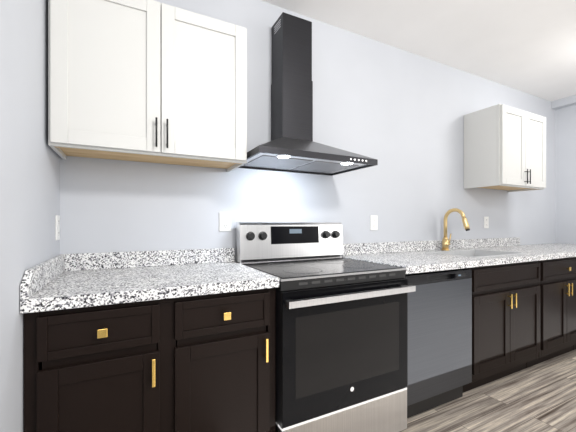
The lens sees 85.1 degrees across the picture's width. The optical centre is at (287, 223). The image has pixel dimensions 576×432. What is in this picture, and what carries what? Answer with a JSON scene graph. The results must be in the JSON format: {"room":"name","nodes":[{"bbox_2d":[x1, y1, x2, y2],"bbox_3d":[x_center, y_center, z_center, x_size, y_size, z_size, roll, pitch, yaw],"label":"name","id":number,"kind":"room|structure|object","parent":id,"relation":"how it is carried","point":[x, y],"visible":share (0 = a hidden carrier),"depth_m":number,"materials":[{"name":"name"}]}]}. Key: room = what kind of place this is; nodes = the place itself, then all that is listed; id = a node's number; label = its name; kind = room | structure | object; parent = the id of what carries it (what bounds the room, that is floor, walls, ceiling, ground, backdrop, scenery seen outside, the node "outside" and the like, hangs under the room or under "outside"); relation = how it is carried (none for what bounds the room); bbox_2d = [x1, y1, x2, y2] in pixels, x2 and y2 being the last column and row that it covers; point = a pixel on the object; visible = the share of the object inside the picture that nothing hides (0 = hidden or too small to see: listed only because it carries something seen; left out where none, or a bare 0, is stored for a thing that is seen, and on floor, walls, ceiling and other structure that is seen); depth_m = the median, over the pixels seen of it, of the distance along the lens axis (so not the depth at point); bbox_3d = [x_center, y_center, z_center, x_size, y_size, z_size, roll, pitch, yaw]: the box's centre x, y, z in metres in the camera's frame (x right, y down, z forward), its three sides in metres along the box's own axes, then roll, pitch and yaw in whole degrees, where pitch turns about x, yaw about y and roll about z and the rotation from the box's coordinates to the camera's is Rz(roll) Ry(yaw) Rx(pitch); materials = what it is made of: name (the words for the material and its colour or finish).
{"room":"kitchen","nodes":[
{"label":"kitchen","id":0,"kind":"room"},
{"bbox_2d":[0,0,59,431],"bbox_3d":[-0.585,-0.198,0.363,0.120,2.695,2.600,0,0,-27],"label":"wall","id":1,"kind":"structure","parent":0,"point":[29,183],"depth_m":0.98,"materials":[{"name":"paint"}]},
{"bbox_2d":[56,215,59,239],"bbox_3d":[-1.086,0.020,1.482,0.007,0.116,0.072,0,0,-27],"label":"outlet","id":2,"kind":"object","parent":1,"relation":"attached to","point":[57,227],"visible":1,"depth_m":1.46,"materials":[{"name":"white plastic"}]},
{"bbox_2d":[60,0,554,261],"bbox_3d":[1.011,-0.198,2.708,5.100,2.695,0.120,0,0,-27],"label":"wall","id":3,"kind":"structure","parent":0,"point":[398,114],"depth_m":2.33,"materials":[{"name":"paint"}]},
{"bbox_2d":[48,0,246,171],"bbox_3d":[-0.653,-0.669,1.577,0.843,0.707,0.371,0,0,-27],"label":"upper cabinet","id":4,"kind":"object","parent":3,"relation":"attached to","point":[151,81],"visible":1,"depth_m":1.42,"materials":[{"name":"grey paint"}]},
{"bbox_2d":[219,212,230,230],"bbox_3d":[-0.384,-0.010,1.922,0.072,0.116,0.007,0,0,-27],"label":"electrical outlet","id":5,"kind":"object","parent":3,"relation":"attached to","point":[224,221],"visible":1,"depth_m":1.92,"materials":[{"name":"white plastic"}]},
{"bbox_2d":[238,12,377,175],"bbox_3d":[0.091,-0.819,1.903,0.756,0.943,0.469,0,0,-27],"label":"range hood","id":6,"kind":"object","parent":3,"relation":"attached to","point":[291,146],"visible":0.94,"depth_m":1.94,"materials":[{"name":"black metal"}]},
{"bbox_2d":[370,215,377,229],"bbox_3d":[0.676,-0.005,2.464,0.072,0.116,0.007,0,0,-27],"label":"electrical outlet","id":7,"kind":"object","parent":3,"relation":"attached to","point":[373,222],"visible":1,"depth_m":2.46,"materials":[{"name":"white plastic"}]},
{"bbox_2d":[484,217,488,227],"bbox_3d":[1.980,-0.010,3.132,0.072,0.116,0.007,0,0,-27],"label":"electrical outlet","id":8,"kind":"object","parent":3,"relation":"attached to","point":[486,222],"visible":1,"depth_m":3.13,"materials":[{"name":"white plastic"}]},
{"bbox_2d":[464,104,545,191],"bbox_3d":[2.077,-0.676,2.975,0.740,0.697,0.371,0,0,-27],"label":"upper cabinet","id":9,"kind":"object","parent":3,"relation":"attached to","point":[504,147],"visible":1,"depth_m":2.81,"materials":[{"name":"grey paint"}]},
{"bbox_2d":[261,0,575,100],"bbox_3d":[1.968,-1.495,0.839,5.100,0.100,4.320,0,0,-27],"label":"ceiling","id":10,"kind":"structure","parent":0,"point":[527,46],"depth_m":2.36,"materials":[{"name":"paint"}]},
{"bbox_2d":[551,95,575,109],"bbox_3d":[4.119,-1.403,1.872,0.090,0.085,4.199,0,0,-27],"label":"beam","id":11,"kind":"structure","parent":10,"relation":"attached to","point":[563,102],"depth_m":3.62,"materials":[{"name":"paint"}]},
{"bbox_2d":[399,349,575,431],"bbox_3d":[1.996,1.200,0.785,5.100,0.100,4.200,0,0,-27],"label":"floor","id":12,"kind":"structure","parent":0,"point":[540,397],"depth_m":1.97,"materials":[{"name":"wood"}]},
{"bbox_2d":[24,288,275,431],"bbox_3d":[-0.577,0.715,1.451,0.881,0.870,0.665,0,0,-27],"label":"base cabinet","id":13,"kind":"object","parent":12,"relation":"on","point":[203,363],"visible":0.83,"depth_m":1.16,"materials":[{"name":"black paint"}]},
{"bbox_2d":[20,248,278,313],"bbox_3d":[-0.579,0.214,1.456,0.883,0.127,0.656,0,0,-27],"label":"countertop","id":14,"kind":"structure","parent":13,"relation":"on","point":[67,281],"depth_m":1.32,"materials":[{"name":"stone"}]},
{"bbox_2d":[236,222,415,431],"bbox_3d":[0.177,0.571,1.787,0.758,1.158,0.700,0,0,-27],"label":"range","id":15,"kind":"object","parent":12,"relation":"on","point":[341,344],"visible":0.96,"depth_m":1.55,"materials":[{"name":"silver metal"}]},
{"bbox_2d":[405,268,471,417],"bbox_3d":[0.766,0.722,2.143,0.602,0.856,0.621,0,0,-27],"label":"dishwasher","id":16,"kind":"object","parent":12,"relation":"on","point":[439,338],"visible":0.56,"depth_m":1.87,"materials":[{"name":"metal"}]},
{"bbox_2d":[462,261,539,392],"bbox_3d":[1.420,0.715,2.473,0.850,0.870,0.665,0,0,-27],"label":"base cabinet","id":17,"kind":"object","parent":12,"relation":"on","point":[505,319],"visible":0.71,"depth_m":2.18,"materials":[{"name":"black paint"}]},
{"bbox_2d":[342,237,575,273],"bbox_3d":[1.923,0.214,2.737,3.207,0.127,0.656,0,0,-27],"label":"countertop","id":18,"kind":"structure","parent":17,"relation":"on","point":[411,257],"depth_m":2.39,"materials":[{"name":"stone"}]},
{"bbox_2d":[441,208,469,250],"bbox_3d":[1.430,0.053,2.670,0.087,0.365,0.251,0,0,-27],"label":"faucet","id":19,"kind":"object","parent":18,"relation":"on","point":[445,243],"visible":1,"depth_m":2.72,"materials":[{"name":"gold metal"}]},
{"bbox_2d":[424,249,527,257],"bbox_3d":[1.488,0.362,2.495,0.651,0.260,0.431,0,0,-27],"label":"sink","id":20,"kind":"object","parent":18,"relation":"in","point":[476,253],"visible":0.31,"depth_m":2.68,"materials":[{"name":"metal"}]},
{"bbox_2d":[526,257,575,367],"bbox_3d":[2.150,0.715,2.847,0.782,0.870,0.665,0,0,-27],"label":"base cabinet","id":21,"kind":"object","parent":12,"relation":"on","point":[557,283],"visible":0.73,"depth_m":2.53,"materials":[{"name":"black paint"}]},
{"bbox_2d":[555,105,575,243],"bbox_3d":[4.212,-0.198,1.920,0.120,2.695,4.200,0,0,-27],"label":"wall","id":22,"kind":"structure","parent":0,"point":[565,175],"depth_m":3.67,"materials":[{"name":"paint"}]}
]}

